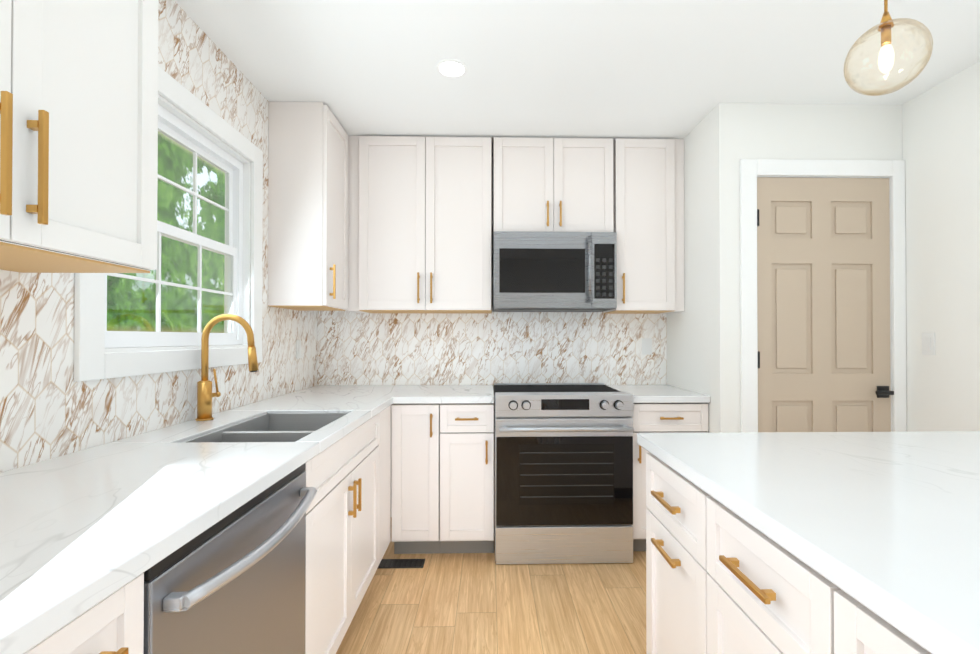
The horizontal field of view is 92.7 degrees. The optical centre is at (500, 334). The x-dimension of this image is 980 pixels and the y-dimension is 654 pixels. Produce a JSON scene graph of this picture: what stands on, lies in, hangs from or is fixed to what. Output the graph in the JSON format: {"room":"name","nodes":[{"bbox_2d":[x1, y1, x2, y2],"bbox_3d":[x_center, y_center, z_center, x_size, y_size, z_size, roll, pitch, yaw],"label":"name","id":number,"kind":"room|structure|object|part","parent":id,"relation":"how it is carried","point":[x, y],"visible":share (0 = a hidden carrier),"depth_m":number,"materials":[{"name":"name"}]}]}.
{"room":"kitchen","nodes":[
{"label":"kitchen","id":0,"kind":"room"},
{"bbox_2d":[0,0,316,472],"bbox_3d":[-1.266,-0.011,0.747,0.120,2.513,5.200,0,0,-1],"label":"wall","id":1,"kind":"structure","parent":0,"point":[50,408],"depth_m":1.58,"materials":[{"name":"tile"}]},
{"bbox_2d":[0,0,158,272],"bbox_3d":[-1.023,-0.712,0.828,0.368,1.105,0.740,0,0,-1],"label":"upper cabinet","id":2,"kind":"object","parent":1,"relation":"attached to","point":[78,135],"visible":1,"depth_m":0.99,"materials":[{"name":"white wood"}]},
{"bbox_2d":[74,66,262,381],"bbox_3d":[-1.284,-0.405,1.873,0.138,1.088,1.073,0,0,-1],"label":"window","id":3,"kind":"structure","parent":1,"relation":"in","point":[93,360],"depth_m":1.93,"materials":[{"name":"white"}]},
{"bbox_3d":[-1.290,-0.401,1.873,0.055,0.894,0.871,0,0,-1],"label":"window sash","id":4,"kind":"part","parent":3,"relation":"part of","materials":[{"name":"white wood"}]},
{"bbox_2d":[296,340,300,358],"bbox_3d":[-1.252,0.091,2.904,0.008,0.114,0.070,0,0,-1],"label":"outlet","id":5,"kind":"object","parent":1,"relation":"attached to","point":[298,348],"visible":1,"depth_m":2.89,"materials":[{"name":"white plastic"}]},
{"bbox_2d":[268,102,347,310],"bbox_3d":[-1.082,-0.701,2.715,0.338,1.101,0.404,0,0,-1],"label":"upper cabinet","id":6,"kind":"object","parent":1,"relation":"attached to","point":[308,212],"visible":0.98,"depth_m":2.51,"materials":[{"name":"white wood"}]},
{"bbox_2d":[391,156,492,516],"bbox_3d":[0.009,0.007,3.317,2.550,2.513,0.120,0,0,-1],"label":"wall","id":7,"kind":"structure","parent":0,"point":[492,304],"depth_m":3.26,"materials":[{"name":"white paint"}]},
{"bbox_2d":[347,136,502,312],"bbox_3d":[-0.480,-0.700,3.083,0.977,1.097,0.325,0,0,-1],"label":"upper cabinet","id":8,"kind":"object","parent":7,"relation":"attached to","point":[419,224],"depth_m":2.93,"materials":[{"name":"white wood"}]},
{"bbox_2d":[317,305,666,385],"bbox_3d":[-0.049,0.082,3.251,2.428,0.576,0.008,0,0,-1],"label":"wall tile","id":9,"kind":"structure","parent":7,"relation":"attached to","point":[355,348],"depth_m":3.25,"materials":[{"name":"white stone"}]},
{"bbox_2d":[642,338,651,354],"bbox_3d":[1.024,0.084,3.268,0.070,0.114,0.008,0,0,-1],"label":"electrical outlet","id":10,"kind":"object","parent":9,"relation":"attached to","point":[646,346],"visible":1,"depth_m":3.27,"materials":[{"name":"white plastic"}]},
{"bbox_2d":[503,137,618,235],"bbox_3d":[0.331,-0.941,3.104,0.762,0.615,0.325,0,0,-1],"label":"upper cabinet","id":11,"kind":"object","parent":7,"relation":"attached to","point":[551,184],"depth_m":2.95,"materials":[{"name":"white wood"}]},
{"bbox_2d":[493,231,616,311],"bbox_3d":[0.333,-0.394,3.035,0.758,0.475,0.440,0,0,-1],"label":"microwave","id":12,"kind":"object","parent":11,"relation":"attached to","point":[554,271],"visible":1,"depth_m":2.87,"materials":[{"name":"grey metal"}]},
{"bbox_2d":[603,138,683,313],"bbox_3d":[0.911,-0.699,3.115,0.513,1.097,0.325,0,0,-1],"label":"upper cabinet","id":13,"kind":"object","parent":7,"relation":"attached to","point":[650,171],"depth_m":2.96,"materials":[{"name":"white wood"}]},
{"bbox_2d":[336,517,645,653],"bbox_3d":[0.513,1.296,0.779,3.680,0.100,5.200,0,0,-1],"label":"floor","id":14,"kind":"structure","parent":0,"point":[461,603],"depth_m":2.14,"materials":[{"name":"brown wood"}]},
{"bbox_2d":[24,573,143,653],"bbox_3d":[-0.854,0.805,0.393,0.650,0.875,0.686,0,0,-1],"label":"base cabinet","id":15,"kind":"object","parent":14,"relation":"on","point":[113,623],"visible":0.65,"depth_m":0.68,"materials":[{"name":"white wood"}]},
{"bbox_2d":[144,463,316,653],"bbox_3d":[-0.836,0.811,1.062,0.675,0.874,0.642,0,0,-1],"label":"dishwasher","id":16,"kind":"object","parent":14,"relation":"on","point":[234,582],"visible":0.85,"depth_m":1.01,"materials":[{"name":"grey metal"}]},
{"bbox_2d":[304,405,390,653],"bbox_3d":[-0.891,0.817,1.988,0.650,0.875,1.204,0,0,-1],"label":"base cabinet","id":17,"kind":"object","parent":14,"relation":"on","point":[348,521],"visible":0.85,"depth_m":1.79,"materials":[{"name":"white wood"}]},
{"bbox_2d":[0,385,399,653],"bbox_3d":[-0.899,0.357,1.614,0.654,0.038,3.221,0,0,-1],"label":"countertop","id":18,"kind":"structure","parent":17,"relation":"on","point":[83,531],"depth_m":0.94,"materials":[{"name":"stone"}]},
{"bbox_2d":[195,314,258,420],"bbox_3d":[-1.088,0.128,1.874,0.241,0.421,0.084,0,0,-1],"label":"faucet","id":19,"kind":"object","parent":18,"relation":"on","point":[205,394],"visible":1,"depth_m":1.85,"materials":[{"name":"gold metal"}]},
{"bbox_2d":[181,413,347,442],"bbox_3d":[-0.848,0.455,1.784,0.382,0.208,0.637,0,0,-1],"label":"sink","id":20,"kind":"object","parent":18,"relation":"in","point":[281,427],"visible":0.15,"depth_m":1.93,"materials":[{"name":"metal"}]},
{"bbox_2d":[316,385,391,392],"bbox_3d":[-0.865,0.366,2.890,0.360,0.038,0.671,0,0,-1],"label":"countertop","id":21,"kind":"structure","parent":17,"relation":"on","point":[331,388],"depth_m":2.95,"materials":[{"name":"stone"}]},
{"bbox_2d":[377,559,424,568],"bbox_3d":[-0.549,1.254,2.562,0.260,0.008,0.095,0,0,-1],"label":"floor vent","id":22,"kind":"object","parent":14,"relation":"in","point":[401,563],"visible":0.96,"depth_m":2.55,"materials":[{"name":"grey metal"}]},
{"bbox_2d":[392,403,493,553],"bbox_3d":[-0.328,0.824,2.898,0.574,0.875,0.650,0,0,-1],"label":"base cabinet","id":23,"kind":"object","parent":14,"relation":"on","point":[442,478],"visible":0.98,"depth_m":2.61,"materials":[{"name":"white wood"}]},
{"bbox_2d":[396,385,493,403],"bbox_3d":[-0.318,0.366,2.902,0.554,0.038,0.671,0,0,-1],"label":"countertop","id":24,"kind":"structure","parent":23,"relation":"on","point":[407,394],"depth_m":2.69,"materials":[{"name":"stone"}]},
{"bbox_2d":[494,383,633,563],"bbox_3d":[0.344,0.796,2.872,0.762,0.930,0.751,0,0,-1],"label":"range","id":25,"kind":"object","parent":14,"relation":"on","point":[563,473],"visible":1,"depth_m":2.56,"materials":[{"name":"silver metal"}]},
{"bbox_2d":[632,403,707,550],"bbox_3d":[0.950,0.824,2.928,0.443,0.875,0.650,0,0,-1],"label":"base cabinet","id":26,"kind":"object","parent":14,"relation":"on","point":[670,417],"visible":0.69,"depth_m":2.64,"materials":[{"name":"white wood"}]},
{"bbox_2d":[606,385,709,402],"bbox_3d":[0.950,0.366,2.942,0.443,0.038,0.651,0,0,-1],"label":"countertop","id":27,"kind":"structure","parent":26,"relation":"on","point":[656,394],"depth_m":2.69,"materials":[{"name":"stone"}]},
{"bbox_2d":[646,453,930,653],"bbox_3d":[1.335,0.807,0.588,1.704,0.875,2.013,0,0,-1],"label":"base cabinet","id":28,"kind":"object","parent":14,"relation":"on","point":[721,578],"visible":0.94,"depth_m":1.03,"materials":[{"name":"white wood"}]},
{"bbox_2d":[637,431,979,653],"bbox_3d":[1.350,0.349,0.591,1.715,0.038,2.073,0,0,-1],"label":"countertop","id":29,"kind":"structure","parent":28,"relation":"on","point":[885,526],"depth_m":0.92,"materials":[{"name":"stone"}]},
{"bbox_2d":[175,0,979,155],"bbox_3d":[0.513,-1.317,0.798,3.680,0.100,5.200,0,0,-1],"label":"ceiling","id":30,"kind":"structure","parent":0,"point":[667,69],"depth_m":2.12,"materials":[{"name":"white paint"}]},
{"bbox_2d":[436,59,467,77],"bbox_3d":[-0.230,-1.254,2.207,0.150,0.006,0.150,0,0,-1],"label":"recessed light","id":31,"kind":"object","parent":30,"relation":"in","point":[451,68],"visible":1,"depth_m":2.20,"materials":[{"name":"white"}]},
{"bbox_2d":[843,0,932,95],"bbox_3d":[1.208,-1.011,1.465,0.216,0.501,0.216,0,0,-1],"label":"pendant light","id":32,"kind":"object","parent":30,"relation":"hanging from","point":[885,26],"visible":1,"depth_m":1.46,"materials":[{"name":"clear glass"}]},
{"bbox_2d":[667,114,709,432],"bbox_3d":[1.233,0.005,2.963,0.120,2.513,0.643,0,0,-1],"label":"wall","id":33,"kind":"structure","parent":0,"point":[688,353],"depth_m":2.83,"materials":[{"name":"white paint"}]},
{"bbox_2d":[709,103,901,432],"bbox_3d":[1.746,0.002,2.593,1.130,2.513,0.120,0,0,-1],"label":"wall","id":34,"kind":"structure","parent":0,"point":[738,132],"depth_m":2.54,"materials":[{"name":"white paint"}]},
{"bbox_2d":[740,159,906,431],"bbox_3d":[1.740,0.158,2.582,0.899,2.202,0.140,0,0,-1],"label":"door frame","id":35,"kind":"structure","parent":34,"relation":"attached to","point":[752,170],"depth_m":2.52,"materials":[{"name":"white wood"}]},
{"bbox_2d":[757,177,893,431],"bbox_3d":[1.750,0.201,2.517,0.734,2.103,0.093,0,0,-1],"label":"door","id":36,"kind":"structure","parent":34,"relation":"in","point":[823,287],"depth_m":2.53,"materials":[{"name":"beige wood"}]},
{"bbox_2d":[902,61,979,431],"bbox_3d":[2.303,-0.014,0.387,0.120,2.513,4.316,0,0,-1],"label":"wall","id":37,"kind":"structure","parent":0,"point":[941,139],"depth_m":2.31,"materials":[{"name":"white paint"}]},
{"bbox_2d":[922,333,934,354],"bbox_3d":[2.191,0.047,2.395,0.008,0.114,0.070,0,0,-1],"label":"switch plate","id":38,"kind":"object","parent":37,"relation":"attached to","point":[928,343],"visible":1,"depth_m":2.39,"materials":[{"name":"white plastic"}]},
{"label":"outside","id":39,"kind":"structure","parent":0,"visible":0},
{"bbox_2d":[107,131,224,332],"bbox_3d":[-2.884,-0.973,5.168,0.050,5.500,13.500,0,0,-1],"label":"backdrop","id":40,"kind":"structure","parent":39,"point":[130,288],"depth_m":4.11,"materials":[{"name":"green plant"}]}
]}

